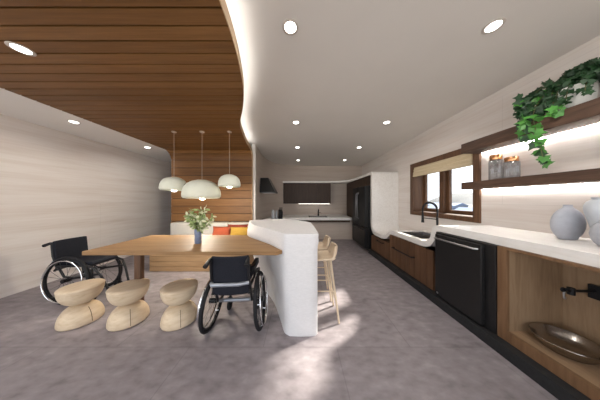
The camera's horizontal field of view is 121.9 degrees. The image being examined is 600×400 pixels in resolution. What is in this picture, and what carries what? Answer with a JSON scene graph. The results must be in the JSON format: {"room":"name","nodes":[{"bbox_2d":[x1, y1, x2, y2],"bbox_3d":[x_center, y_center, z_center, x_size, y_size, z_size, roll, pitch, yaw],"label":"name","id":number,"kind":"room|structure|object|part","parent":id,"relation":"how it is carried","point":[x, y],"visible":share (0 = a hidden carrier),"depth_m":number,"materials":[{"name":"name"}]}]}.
{"room":"kitchen","nodes":[
{"label":"kitchen","id":0,"kind":"room"},
{"bbox_2d":[0,114,171,297],"bbox_3d":[-3.750,-0.069,3.305,0.200,2.537,5.910,0,0,0],"label":"wall","id":1,"kind":"structure","parent":0,"point":[55,185],"depth_m":2.57,"materials":[{"name":"stone"}]},
{"bbox_2d":[0,88,170,162],"bbox_3d":[-3.226,-1.143,1.980,0.848,0.187,6.960,0,0,0],"label":"ceiling","id":2,"kind":"structure","parent":1,"relation":"attached to","point":[14,105],"depth_m":2.32,"materials":[{"name":"paint"}]},
{"bbox_2d":[67,120,80,123],"bbox_3d":[-3.037,-1.047,2.240,0.116,0.006,0.116,0,0,0],"label":"recessed light","id":3,"kind":"object","parent":2,"relation":"in","point":[71,121],"visible":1,"depth_m":2.25,"materials":[{"name":"white"}]},
{"bbox_2d":[0,238,557,399],"bbox_3d":[-0.651,1.250,2.380,6.397,0.100,7.760,0,0,0],"label":"floor","id":4,"kind":"structure","parent":0,"point":[390,341],"depth_m":1.29,"materials":[{"name":"concrete"}]},
{"bbox_2d":[54,278,105,331],"bbox_3d":[-2.175,1.020,1.660,0.310,0.360,0.310,0,0,13],"label":"wooden stool","id":5,"kind":"object","parent":4,"relation":"on","point":[83,309],"visible":1,"depth_m":1.59,"materials":[{"name":"brown wood"}]},
{"bbox_3d":[-2.175,0.932,1.660,0.310,0.184,0.310,0,0,13],"label":"seat","id":6,"kind":"part","parent":5,"relation":"part of","materials":[{"name":"brown wood"}]},
{"bbox_2d":[40,236,129,304],"bbox_3d":[-2.583,0.842,2.100,0.826,0.714,0.471,0,0,0],"label":"wheelchair","id":7,"kind":"object","parent":4,"relation":"on","point":[65,253],"visible":0.69,"depth_m":1.98,"materials":[{"name":"black metal"}]},
{"bbox_3d":[-2.882,0.657,2.100,0.084,0.345,0.300,0,0,0],"label":"backrest","id":8,"kind":"part","parent":7,"relation":"part of","materials":[{"name":"black fabric"}]},
{"bbox_3d":[-2.640,0.751,2.100,0.380,0.042,0.276,0,0,0],"label":"seat","id":9,"kind":"part","parent":7,"relation":"part of","materials":[{"name":"black fabric"}]},
{"bbox_3d":[-2.573,0.810,2.100,0.687,0.632,0.325,0,0,0],"label":"frame","id":10,"kind":"part","parent":7,"relation":"part of","materials":[{"name":"black paint"}]},
{"bbox_2d":[105,278,149,331],"bbox_3d":[-1.700,1.020,1.660,0.310,0.360,0.310,0,0,41],"label":"wooden stool","id":11,"kind":"object","parent":4,"relation":"on","point":[130,310],"visible":1,"depth_m":1.58,"materials":[{"name":"brown wood"}]},
{"bbox_3d":[-1.700,0.932,1.660,0.310,0.184,0.310,0,0,41],"label":"seat","id":12,"kind":"part","parent":11,"relation":"part of","materials":[{"name":"brown wood"}]},
{"bbox_2d":[160,278,197,331],"bbox_3d":[-1.196,1.020,1.660,0.310,0.360,0.310,0,0,-38],"label":"wooden stool","id":13,"kind":"object","parent":4,"relation":"on","point":[181,312],"visible":0.99,"depth_m":1.57,"materials":[{"name":"brown wood"}]},
{"bbox_3d":[-1.196,0.932,1.660,0.310,0.184,0.310,0,0,-38],"label":"seat","id":14,"kind":"part","parent":13,"relation":"part of","materials":[{"name":"brown wood"}]},
{"bbox_2d":[82,235,281,299],"bbox_3d":[-1.035,0.825,1.794,1.749,0.750,0.692,0,0,0],"label":"dining table","id":15,"kind":"object","parent":4,"relation":"on","point":[152,244],"visible":0.91,"depth_m":1.61,"materials":[{"name":"brown wood"}]},
{"bbox_3d":[-1.740,0.841,1.805,0.070,0.717,0.050,0,0,0],"label":"leg","id":16,"kind":"part","parent":15,"relation":"part of","materials":[{"name":"brown wood"}]},
{"bbox_2d":[194,229,201,243],"bbox_3d":[-1.055,0.375,1.724,0.068,0.150,0.068,0,0,0],"label":"vase","id":17,"kind":"object","parent":15,"relation":"on","point":[197,235],"visible":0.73,"depth_m":1.70,"materials":[{"name":"blue ceramic"}]},
{"bbox_2d":[183,205,215,233],"bbox_3d":[-1.020,0.233,1.696,0.309,0.375,0.313,0,0,0],"label":"leafy branches","id":18,"kind":"object","parent":17,"relation":"in","point":[198,222],"visible":0.94,"depth_m":1.68,"materials":[{"name":"green plant"}]},
{"bbox_2d":[150,222,253,270],"bbox_3d":[-1.780,0.832,3.185,1.760,0.734,0.810,0,0,0],"label":"bench","id":19,"kind":"object","parent":4,"relation":"on","point":[157,262],"visible":0.35,"depth_m":2.79,"materials":[{"name":"brown wood"}]},
{"bbox_2d":[170,222,193,234],"bbox_3d":[-2.370,0.618,3.493,0.580,0.305,0.185,0,0,0],"label":"cushion","id":20,"kind":"object","parent":19,"relation":"on","point":[176,228],"depth_m":3.40,"materials":[{"name":"beige fabric"}]},
{"bbox_2d":[203,222,228,233],"bbox_3d":[-1.785,0.618,3.493,0.580,0.305,0.185,0,0,0],"label":"cushion","id":21,"kind":"object","parent":19,"relation":"on","point":[219,224],"depth_m":3.40,"materials":[{"name":"beige fabric"}]},
{"bbox_2d":[212,226,231,234],"bbox_3d":[-1.500,0.602,3.190,0.360,0.191,0.131,0,0,0],"label":"throw pillow","id":22,"kind":"object","parent":19,"relation":"on","point":[216,230],"visible":0.86,"depth_m":3.15,"materials":[{"name":"orange fabric"}]},
{"bbox_2d":[228,224,247,232],"bbox_3d":[-1.220,0.588,3.250,0.400,0.224,0.130,0,0,0],"label":"throw pillow","id":23,"kind":"object","parent":19,"relation":"on","point":[244,225],"visible":0.24,"depth_m":3.23,"materials":[{"name":"red fabric"}]},
{"bbox_2d":[227,222,248,226],"bbox_3d":[-1.200,0.618,3.493,0.580,0.305,0.185,0,0,0],"label":"cushion","id":24,"kind":"object","parent":19,"relation":"on","point":[233,223],"depth_m":3.40,"materials":[{"name":"beige fabric"}]},
{"bbox_2d":[230,227,247,234],"bbox_3d":[-1.120,0.602,3.120,0.390,0.191,0.131,0,0,0],"label":"throw pillow","id":25,"kind":"object","parent":19,"relation":"on","point":[234,230],"visible":0.73,"depth_m":3.08,"materials":[{"name":"yellow fabric"}]},
{"bbox_2d":[197,255,267,334],"bbox_3d":[-0.608,0.835,1.706,0.554,0.730,0.826,0,0,-4],"label":"wheelchair","id":26,"kind":"object","parent":4,"relation":"on","point":[232,275],"visible":1,"depth_m":1.40,"materials":[{"name":"black fabric"}]},
{"bbox_3d":[-0.738,0.508,1.334,0.038,0.056,0.101,0,0,-4],"label":"push handle","id":27,"kind":"part","parent":26,"relation":"part of","materials":[{"name":"black plastic"}]},
{"bbox_3d":[-0.587,0.637,1.408,0.305,0.335,0.084,0,0,-4],"label":"backrest","id":28,"kind":"part","parent":26,"relation":"part of","materials":[{"name":"black fabric"}]},
{"bbox_3d":[-0.609,0.802,1.717,0.330,0.647,0.687,0,0,-4],"label":"frame","id":29,"kind":"part","parent":26,"relation":"part of","materials":[{"name":"black paint"}]},
{"bbox_3d":[-0.428,0.508,1.355,0.038,0.056,0.101,0,0,-4],"label":"push handle","id":30,"kind":"part","parent":26,"relation":"part of","materials":[{"name":"black plastic"}]},
{"bbox_3d":[-0.446,0.635,1.641,0.040,0.060,0.240,0,0,-4],"label":"armrest","id":31,"kind":"part","parent":26,"relation":"part of","materials":[{"name":"black plastic"}]},
{"bbox_2d":[247,219,318,336],"bbox_3d":[-0.170,0.750,2.067,0.729,0.900,1.316,0,0,-39],"label":"kitchen island","id":32,"kind":"object","parent":4,"relation":"on","point":[291,275],"visible":0.87,"depth_m":1.48,"materials":[{"name":"white stone"}]},
{"bbox_2d":[318,235,331,301],"bbox_3d":[0.215,0.831,2.110,0.332,0.740,0.308,0,0,0],"label":"bar stool","id":33,"kind":"object","parent":4,"relation":"on","point":[324,244],"visible":0.61,"depth_m":2.01,"materials":[{"name":"beige wood"}]},
{"bbox_3d":[0.215,0.541,2.110,0.332,0.161,0.308,0,0,0],"label":"seat","id":34,"kind":"part","parent":33,"relation":"part of","materials":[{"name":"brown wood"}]},
{"bbox_3d":[0.332,0.902,2.220,0.109,0.598,0.026,0,0,-28],"label":"leg","id":35,"kind":"part","parent":33,"relation":"part of","materials":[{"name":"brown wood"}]},
{"bbox_3d":[0.332,0.902,2.000,0.109,0.598,0.026,0,0,28],"label":"leg","id":36,"kind":"part","parent":33,"relation":"part of","materials":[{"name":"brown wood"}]},
{"bbox_2d":[318,242,339,323],"bbox_3d":[0.225,0.831,1.755,0.332,0.740,0.308,0,0,0],"label":"bar stool","id":37,"kind":"object","parent":4,"relation":"on","point":[328,255],"visible":0.66,"depth_m":1.71,"materials":[{"name":"beige wood"}]},
{"bbox_3d":[0.225,0.541,1.755,0.332,0.161,0.308,0,0,0],"label":"seat","id":38,"kind":"part","parent":37,"relation":"part of","materials":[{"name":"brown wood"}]},
{"bbox_3d":[0.342,0.902,1.865,0.109,0.598,0.026,0,0,-28],"label":"leg","id":39,"kind":"part","parent":37,"relation":"part of","materials":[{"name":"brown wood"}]},
{"bbox_3d":[0.342,0.902,1.645,0.109,0.598,0.026,0,0,28],"label":"leg","id":40,"kind":"part","parent":37,"relation":"part of","materials":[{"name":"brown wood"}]},
{"bbox_2d":[347,175,370,237],"bbox_3d":[1.954,0.306,4.915,0.578,1.788,2.070,0,0,0],"label":"surround","id":41,"kind":"object","parent":4,"relation":"on","point":[366,181],"visible":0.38,"depth_m":5.29,"materials":[{"name":"white painted plaster"}]},
{"bbox_2d":[283,173,368,183],"bbox_3d":[0.823,-0.623,5.005,2.845,0.065,2.106,0,0,0],"label":"ledge","id":42,"kind":"object","parent":41,"relation":"on","point":[367,174],"visible":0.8,"depth_m":5.74,"materials":[{"name":"white paint"}]},
{"bbox_3d":[1.954,0.426,5.375,0.578,1.548,1.150,0,0,0],"label":"tall panel","id":43,"kind":"part","parent":41,"relation":"part of","materials":[{"name":"brown wood"}]},
{"bbox_3d":[1.954,-0.469,4.790,0.578,0.238,1.820,0,0,0],"label":"panel","id":44,"kind":"part","parent":41,"relation":"part of","materials":[{"name":"brown wood"}]},
{"bbox_2d":[352,186,373,249],"bbox_3d":[1.825,0.432,4.335,0.749,1.534,0.890,0,0,0],"label":"refrigerator","id":45,"kind":"object","parent":4,"relation":"on","point":[362,232],"visible":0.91,"depth_m":4.03,"materials":[{"name":"black metal"}]},
{"bbox_3d":[1.554,0.153,4.558,0.088,0.973,0.441,0,0,0],"label":"door","id":46,"kind":"part","parent":45,"relation":"part of","materials":[{"name":"black metal"}]},
{"bbox_3d":[1.554,0.890,4.335,0.088,0.480,0.886,0,0,0],"label":"freezer drawer","id":47,"kind":"part","parent":45,"relation":"part of","materials":[{"name":"black metal"}]},
{"bbox_3d":[1.554,0.153,4.112,0.088,0.973,0.441,0,0,0],"label":"door","id":48,"kind":"part","parent":45,"relation":"part of","materials":[{"name":"black metal"}]},
{"bbox_2d":[371,235,389,260],"bbox_3d":[1.907,0.953,3.410,0.669,0.315,0.760,0,0,0],"label":"base cabinet","id":49,"kind":"object","parent":4,"relation":"on","point":[381,246],"visible":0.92,"depth_m":3.31,"materials":[{"name":"brown wood"}]},
{"bbox_2d":[369,172,599,267],"bbox_3d":[1.942,0.059,2.050,0.606,1.428,3.800,0,0,0],"label":"countertop","id":50,"kind":"structure","parent":49,"relation":"on","point":[384,185],"depth_m":1.64,"materials":[{"name":"white stone"}]},
{"bbox_2d":[399,232,434,250],"bbox_3d":[1.942,0.647,2.647,0.441,0.174,0.571,0,0,0],"label":"sink","id":51,"kind":"object","parent":50,"relation":"in","point":[423,235],"visible":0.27,"depth_m":2.64,"materials":[{"name":"silver metal"}]},
{"bbox_2d":[399,232,430,240],"bbox_3d":[1.942,0.647,2.799,0.441,0.174,0.268,0,0,0],"label":"basin","id":52,"kind":"object","parent":51,"relation":"in","point":[417,234],"depth_m":2.91,"materials":[{"name":"silver metal"}]},
{"bbox_2d":[411,235,434,250],"bbox_3d":[1.942,0.647,2.501,0.441,0.174,0.278,0,0,0],"label":"basin","id":53,"kind":"object","parent":51,"relation":"in","point":[419,236],"depth_m":2.63,"materials":[{"name":"metal"}]},
{"bbox_2d":[421,202,438,224],"bbox_3d":[1.889,0.285,2.387,0.042,0.520,0.325,0,0,-11],"label":"kitchen faucet","id":54,"kind":"object","parent":50,"relation":"on","point":[426,203],"visible":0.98,"depth_m":2.39,"materials":[{"name":"black metal"}]},
{"bbox_2d":[550,205,586,239],"bbox_3d":[2.040,0.168,1.270,0.227,0.264,0.103,0,0,0],"label":"vase","id":55,"kind":"object","parent":50,"relation":"on","point":[567,223],"visible":1,"depth_m":1.24,"materials":[{"name":"grey ceramic"}]},
{"bbox_2d":[583,197,599,226],"bbox_3d":[2.110,0.141,1.152,0.228,0.318,0.128,0,0,0],"label":"vase","id":56,"kind":"object","parent":50,"relation":"on","point":[591,208],"visible":0.77,"depth_m":1.15,"materials":[{"name":"grey ceramic"}]},
{"bbox_2d":[589,222,599,245],"bbox_3d":[1.965,0.207,1.050,0.148,0.184,0.148,0,0,0],"label":"vase","id":57,"kind":"object","parent":50,"relation":"on","point":[594,231],"visible":1,"depth_m":1.07,"materials":[{"name":"grey ceramic"}]},
{"bbox_2d":[390,235,434,290],"bbox_3d":[1.904,0.868,2.525,0.675,0.485,0.990,0,0,0],"label":"base cabinet","id":58,"kind":"object","parent":4,"relation":"on","point":[418,261],"visible":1,"depth_m":2.36,"materials":[{"name":"brown wood"}]},
{"bbox_3d":[1.594,0.815,2.610,0.054,0.022,0.522,0,0,0],"label":"handle","id":59,"kind":"part","parent":58,"relation":"part of","materials":[{"name":"black plastic"}]},
{"bbox_2d":[433,232,499,333],"bbox_3d":[1.874,0.743,1.672,0.686,0.730,0.600,0,0,0],"label":"dishwasher","id":60,"kind":"object","parent":4,"relation":"on","point":[465,268],"visible":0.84,"depth_m":1.57,"materials":[{"name":"black metal"}]},
{"bbox_3d":[1.555,0.435,1.704,0.048,0.017,0.469,0,0,0],"label":"handle","id":61,"kind":"part","parent":60,"relation":"part of","materials":[{"name":"silver metal"}]},
{"bbox_3d":[1.593,0.745,1.698,0.035,0.700,0.495,0,0,0],"label":"door","id":62,"kind":"part","parent":60,"relation":"part of","materials":[{"name":"black metal"}]},
{"bbox_2d":[368,249,590,399],"bbox_3d":[1.826,1.156,1.970,0.548,0.088,3.640,0,0,0],"label":"plinth","id":63,"kind":"object","parent":4,"relation":"on","point":[560,389],"visible":0.33,"depth_m":1.29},
{"bbox_2d":[497,246,599,399],"bbox_3d":[1.850,0.742,0.765,0.460,0.736,1.210,0,0,0],"label":"base cabinet","id":64,"kind":"object","parent":4,"relation":"on","point":[529,284],"visible":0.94,"depth_m":1.30,"materials":[{"name":"brown wood"}]},
{"bbox_3d":[1.861,0.742,1.336,0.438,0.736,0.058,0,0,0],"label":"panel","id":65,"kind":"part","parent":64,"relation":"part of","materials":[{"name":"brown wood"}]},
{"bbox_3d":[1.861,1.070,0.763,0.438,0.080,1.087,0,0,0],"label":"panel","id":66,"kind":"part","parent":64,"relation":"part of","materials":[{"name":"brown wood"}]},
{"bbox_2d":[528,323,599,364],"bbox_3d":[1.825,0.992,1.145,0.310,0.076,0.310,0,0,0],"label":"metal basin","id":67,"kind":"object","parent":64,"relation":"in","point":[573,346],"visible":1,"depth_m":1.16,"materials":[{"name":"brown metal"}]},
{"bbox_2d":[560,284,599,300],"bbox_3d":[1.929,0.637,1.150,0.262,0.095,0.056,0,0,0],"label":"tap","id":68,"kind":"object","parent":64,"relation":"attached to","point":[593,291],"visible":1,"depth_m":1.15,"materials":[{"name":"black metal"}]},
{"bbox_3d":[1.945,0.628,1.150,0.170,0.020,0.018,0,0,0],"label":"arm","id":69,"kind":"part","parent":68,"relation":"part of","materials":[{"name":"black plastic"}]},
{"bbox_3d":[2.045,0.637,1.150,0.030,0.095,0.056,0,0,0],"label":"mount plate","id":70,"kind":"part","parent":68,"relation":"part of","materials":[{"name":"black plastic"}]},
{"bbox_3d":[2.070,0.702,0.763,0.020,0.656,1.087,0,0,0],"label":"panel","id":71,"kind":"part","parent":64,"relation":"part of","materials":[{"name":"brown wood"}]},
{"bbox_3d":[-0.725,0.904,4.370,0.450,0.592,1.060,0,0,0],"label":"base cabinet","id":72,"kind":"object","parent":4,"relation":"on","visible":0},
{"bbox_2d":[263,214,351,221],"bbox_3d":[0.280,0.595,4.928,2.560,0.150,2.256,0,0,0],"label":"countertop","id":73,"kind":"structure","parent":72,"relation":"on","point":[305,216],"depth_m":5.00,"materials":[{"name":"white stone"}]},
{"bbox_2d":[278,207,282,218],"bbox_3d":[-0.534,0.358,4.561,0.100,0.323,0.178,0,0,-17],"label":"knife block","id":74,"kind":"object","parent":73,"relation":"on","point":[280,212],"visible":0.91,"depth_m":4.50,"materials":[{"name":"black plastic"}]},
{"bbox_3d":[0.540,0.638,5.035,1.920,0.063,0.070,0,0,0],"label":"counter apron","id":75,"kind":"part","parent":73,"relation":"part of","materials":[{"name":"white stone"}]},
{"bbox_2d":[256,146,313,219],"bbox_3d":[-0.350,-0.018,4.940,1.700,2.436,2.440,0,0,0],"label":"wall partition","id":76,"kind":"structure","parent":0,"point":[278,173],"depth_m":5.66,"materials":[{"name":"paint"}]},
{"bbox_2d":[181,131,220,199],"bbox_3d":[-1.499,-0.524,2.550,0.524,1.040,0.524,0,0,0],"label":"pendant lamp","id":77,"kind":"object","parent":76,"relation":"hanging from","point":[201,189],"visible":1,"depth_m":2.36,"materials":[{"name":"ceramic"}]},
{"bbox_3d":[-1.499,-0.167,2.550,0.524,0.283,0.524,0,0,0],"label":"lamp shade","id":78,"kind":"part","parent":77,"relation":"part of","materials":[{"name":"ceramic"}]},
{"bbox_2d":[218,131,240,187],"bbox_3d":[-1.079,-0.612,2.550,0.320,0.866,0.320,0,0,0],"label":"pendant lamp","id":79,"kind":"object","parent":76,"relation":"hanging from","point":[229,180],"visible":1,"depth_m":2.45,"materials":[{"name":"ceramic"}]},
{"bbox_3d":[-1.079,-0.295,2.550,0.320,0.190,0.320,0,0,0],"label":"lamp shade","id":80,"kind":"part","parent":79,"relation":"part of","materials":[{"name":"ceramic"}]},
{"bbox_3d":[-1.079,-0.707,2.550,0.005,0.653,0.005,0,0,-22],"label":"cord","id":81,"kind":"part","parent":79,"relation":"part of","materials":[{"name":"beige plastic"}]},
{"bbox_2d":[219,0,252,219],"bbox_3d":[-0.569,0.037,1.110,0.265,2.325,5.242,0,0,-8],"label":"trim","id":82,"kind":"structure","parent":76,"relation":"attached to","point":[222,2],"depth_m":1.20,"materials":[{"name":"white wood"}]},
{"bbox_2d":[252,144,255,219],"bbox_3d":[-1.022,-0.018,3.690,0.081,2.436,0.060,0,0,0],"label":"trim","id":83,"kind":"structure","parent":76,"relation":"attached to","point":[253,145],"depth_m":3.66,"materials":[{"name":"paint"}]},
{"bbox_2d":[260,178,277,193],"bbox_3d":[-0.810,-0.366,4.390,0.380,0.388,0.540,0,0,0],"label":"hood","id":84,"kind":"object","parent":76,"relation":"attached to","point":[266,185],"visible":1,"depth_m":4.16,"materials":[{"name":"black metal"}]},
{"bbox_2d":[311,220,351,238],"bbox_3d":[0.570,0.903,5.140,2.060,0.593,0.120,0,0,0],"label":"wall","id":85,"kind":"structure","parent":0,"point":[334,230],"depth_m":5.08,"materials":[{"name":"stone"}]},
{"bbox_2d":[314,166,361,215],"bbox_3d":[0.454,-0.018,6.160,4.107,2.437,0.200,0,0,0],"label":"wall","id":86,"kind":"structure","parent":0,"point":[338,205],"depth_m":6.06,"materials":[{"name":"stone"}]},
{"bbox_2d":[283,183,330,203],"bbox_3d":[0.244,-0.225,5.904,1.638,0.726,0.308,0,0,0],"label":"upper cabinet","id":87,"kind":"object","parent":86,"relation":"attached to","point":[293,193],"visible":1,"depth_m":5.75,"materials":[{"name":"brown wood"}]},
{"bbox_3d":[-0.370,-0.231,5.760,0.406,0.711,0.020,0,0,0],"label":"door","id":88,"kind":"part","parent":87,"relation":"part of","materials":[{"name":"brown wood"}]},
{"bbox_3d":[0.039,-0.231,5.760,0.406,0.711,0.020,0,0,0],"label":"door","id":89,"kind":"part","parent":87,"relation":"part of","materials":[{"name":"brown wood"}]},
{"bbox_3d":[0.449,-0.231,5.760,0.406,0.711,0.020,0,0,0],"label":"door","id":90,"kind":"part","parent":87,"relation":"part of","materials":[{"name":"brown wood"}]},
{"bbox_3d":[0.858,-0.231,5.760,0.406,0.711,0.020,0,0,0],"label":"door","id":91,"kind":"part","parent":87,"relation":"part of","materials":[{"name":"brown wood"}]},
{"bbox_2d":[225,0,599,165],"bbox_3d":[-0.322,-1.287,2.380,5.737,0.100,7.760,0,0,0],"label":"ceiling","id":92,"kind":"structure","parent":0,"point":[349,68],"depth_m":1.48,"materials":[{"name":"paint"}]},
{"bbox_2d":[0,0,251,222],"bbox_3d":[-1.552,0.062,1.070,2.477,2.275,5.140,0,0,0],"label":"wood paneling","id":93,"kind":"structure","parent":92,"relation":"attached to","point":[143,70],"depth_m":1.40,"materials":[{"name":"brown wood"}]},
{"bbox_2d":[4,41,36,56],"bbox_3d":[-1.927,-1.042,1.152,0.116,0.006,0.116,0,0,0],"label":"recessed light","id":94,"kind":"object","parent":93,"relation":"in","point":[17,47],"visible":1,"depth_m":1.15,"materials":[{"name":"white"}]},
{"bbox_2d":[159,131,185,191],"bbox_3d":[-1.928,-0.584,2.550,0.360,0.920,0.360,0,0,0],"label":"pendant lamp","id":95,"kind":"object","parent":93,"relation":"hanging from","point":[173,184],"visible":0.92,"depth_m":2.42,"materials":[{"name":"ceramic"}]},
{"bbox_3d":[-1.928,-0.248,2.550,0.360,0.207,0.360,0,0,0],"label":"lamp shade","id":96,"kind":"part","parent":95,"relation":"part of","materials":[{"name":"ceramic"}]},
{"bbox_2d":[282,18,297,35],"bbox_3d":[-0.069,-1.234,1.192,0.116,0.006,0.116,0,0,0],"label":"recessed light","id":97,"kind":"object","parent":92,"relation":"in","point":[289,26],"visible":1,"depth_m":1.19,"materials":[{"name":"beige"}]},
{"bbox_2d":[481,17,505,34],"bbox_3d":[1.375,-1.234,1.185,0.116,0.006,0.116,0,0,0],"label":"recessed light","id":98,"kind":"object","parent":92,"relation":"in","point":[494,25],"visible":1,"depth_m":1.18,"materials":[{"name":"white"}]},
{"bbox_2d":[362,35,599,238],"bbox_3d":[2.377,-0.018,2.380,0.260,2.437,7.760,0,0,0],"label":"wall","id":99,"kind":"structure","parent":0,"point":[528,208],"depth_m":1.78,"materials":[{"name":"paint"}]},
{"bbox_2d":[410,149,480,222],"bbox_3d":[2.362,-0.213,2.720,0.270,1.003,1.308,0,0,0],"label":"window","id":100,"kind":"structure","parent":99,"relation":"in","point":[418,185],"depth_m":2.77,"materials":[{"name":"brown wood"}]},
{"bbox_3d":[2.459,-0.207,3.072,0.045,0.845,0.425,0,0,0],"label":"sash","id":101,"kind":"part","parent":100,"relation":"part of","materials":[{"name":"brown wood"}]},
{"bbox_2d":[413,154,472,176],"bbox_3d":[2.232,-0.545,2.715,0.041,0.190,1.110,0,0,0],"label":"blind","id":102,"kind":"object","parent":100,"relation":"attached to","point":[463,160],"visible":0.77,"depth_m":2.54,"materials":[{"name":"beige fabric"}]},
{"bbox_3d":[2.459,-0.207,2.458,0.045,0.845,0.625,0,0,0],"label":"sash","id":103,"kind":"part","parent":100,"relation":"part of","materials":[{"name":"brown wood"}]},
{"bbox_2d":[461,97,599,153],"bbox_3d":[2.123,-0.627,1.185,0.246,0.122,1.770,0,0,0],"label":"wall shelf","id":104,"kind":"object","parent":99,"relation":"attached to","point":[586,114],"visible":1,"depth_m":1.36,"materials":[{"name":"brown wood"}]},
{"bbox_2d":[512,57,599,168],"bbox_3d":[2.071,-0.644,1.269,0.322,0.794,0.613,0,0,0],"label":"ivy","id":105,"kind":"object","parent":104,"relation":"on","point":[579,84],"visible":1,"depth_m":1.33,"materials":[{"name":"green plant"}]},
{"bbox_2d":[557,80,598,110],"bbox_3d":[2.125,-0.775,1.290,0.184,0.172,0.184,0,0,0],"label":"pot","id":106,"kind":"object","parent":104,"relation":"on","point":[577,99],"depth_m":1.24,"materials":[{"name":"ceramic"}]},
{"bbox_2d":[461,168,599,189],"bbox_3d":[2.123,-0.169,1.185,0.246,0.090,1.770,0,0,0],"label":"wall shelf","id":107,"kind":"object","parent":99,"relation":"attached to","point":[587,176],"visible":1,"depth_m":1.40,"materials":[{"name":"brown wood"}]},
{"bbox_2d":[489,154,502,160],"bbox_3d":[2.110,-0.348,1.795,0.107,0.266,0.107,0,0,0],"label":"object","id":108,"kind":"object","parent":107,"relation":"on","point":[497,157],"visible":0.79,"depth_m":1.77,"materials":[{"name":"orange metal"}]},
{"bbox_2d":[504,156,518,162],"bbox_3d":[2.100,-0.319,1.655,0.109,0.210,0.109,0,0,0],"label":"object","id":109,"kind":"object","parent":107,"relation":"on","point":[513,158],"visible":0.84,"depth_m":1.63,"materials":[{"name":"orange metal"}]},
{"label":"outside","id":110,"kind":"structure","parent":0,"visible":0},
{"bbox_3d":[131.600,5.350,100.000,256.800,0.300,320.000,0,0,0],"label":"terrain","id":111,"kind":"structure","parent":110,"visible":0},
{"bbox_2d":[428,205,456,209],"bbox_3d":[46.000,3.450,54.500,6.480,3.500,6.480,0,0,-17],"label":"house","id":112,"kind":"structure","parent":111,"relation":"on","point":[429,206],"depth_m":53.96,"materials":[{"name":"grey"}]},
{"bbox_2d":[428,193,472,203],"bbox_3d":[260.000,-4.763,160.000,139.980,19.926,300.000,0,0,0],"label":"hillside","id":113,"kind":"structure","parent":111,"relation":"on","point":[466,198],"depth_m":256.64,"materials":[{"name":"white snow"}]},
{"bbox_2d":[436,203,468,207],"bbox_3d":[52.000,3.100,58.000,7.344,4.200,7.344,0,0,-17],"label":"house","id":114,"kind":"structure","parent":111,"relation":"on","point":[457,205],"depth_m":54.66,"materials":[{"name":"grey"}]},
{"bbox_2d":[455,207,472,210],"bbox_3d":[48.000,3.650,47.000,5.184,3.100,5.184,0,0,-17],"label":"house","id":115,"kind":"structure","parent":111,"relation":"on","point":[458,208],"depth_m":47.11,"materials":[{"name":"grey"}]}
]}

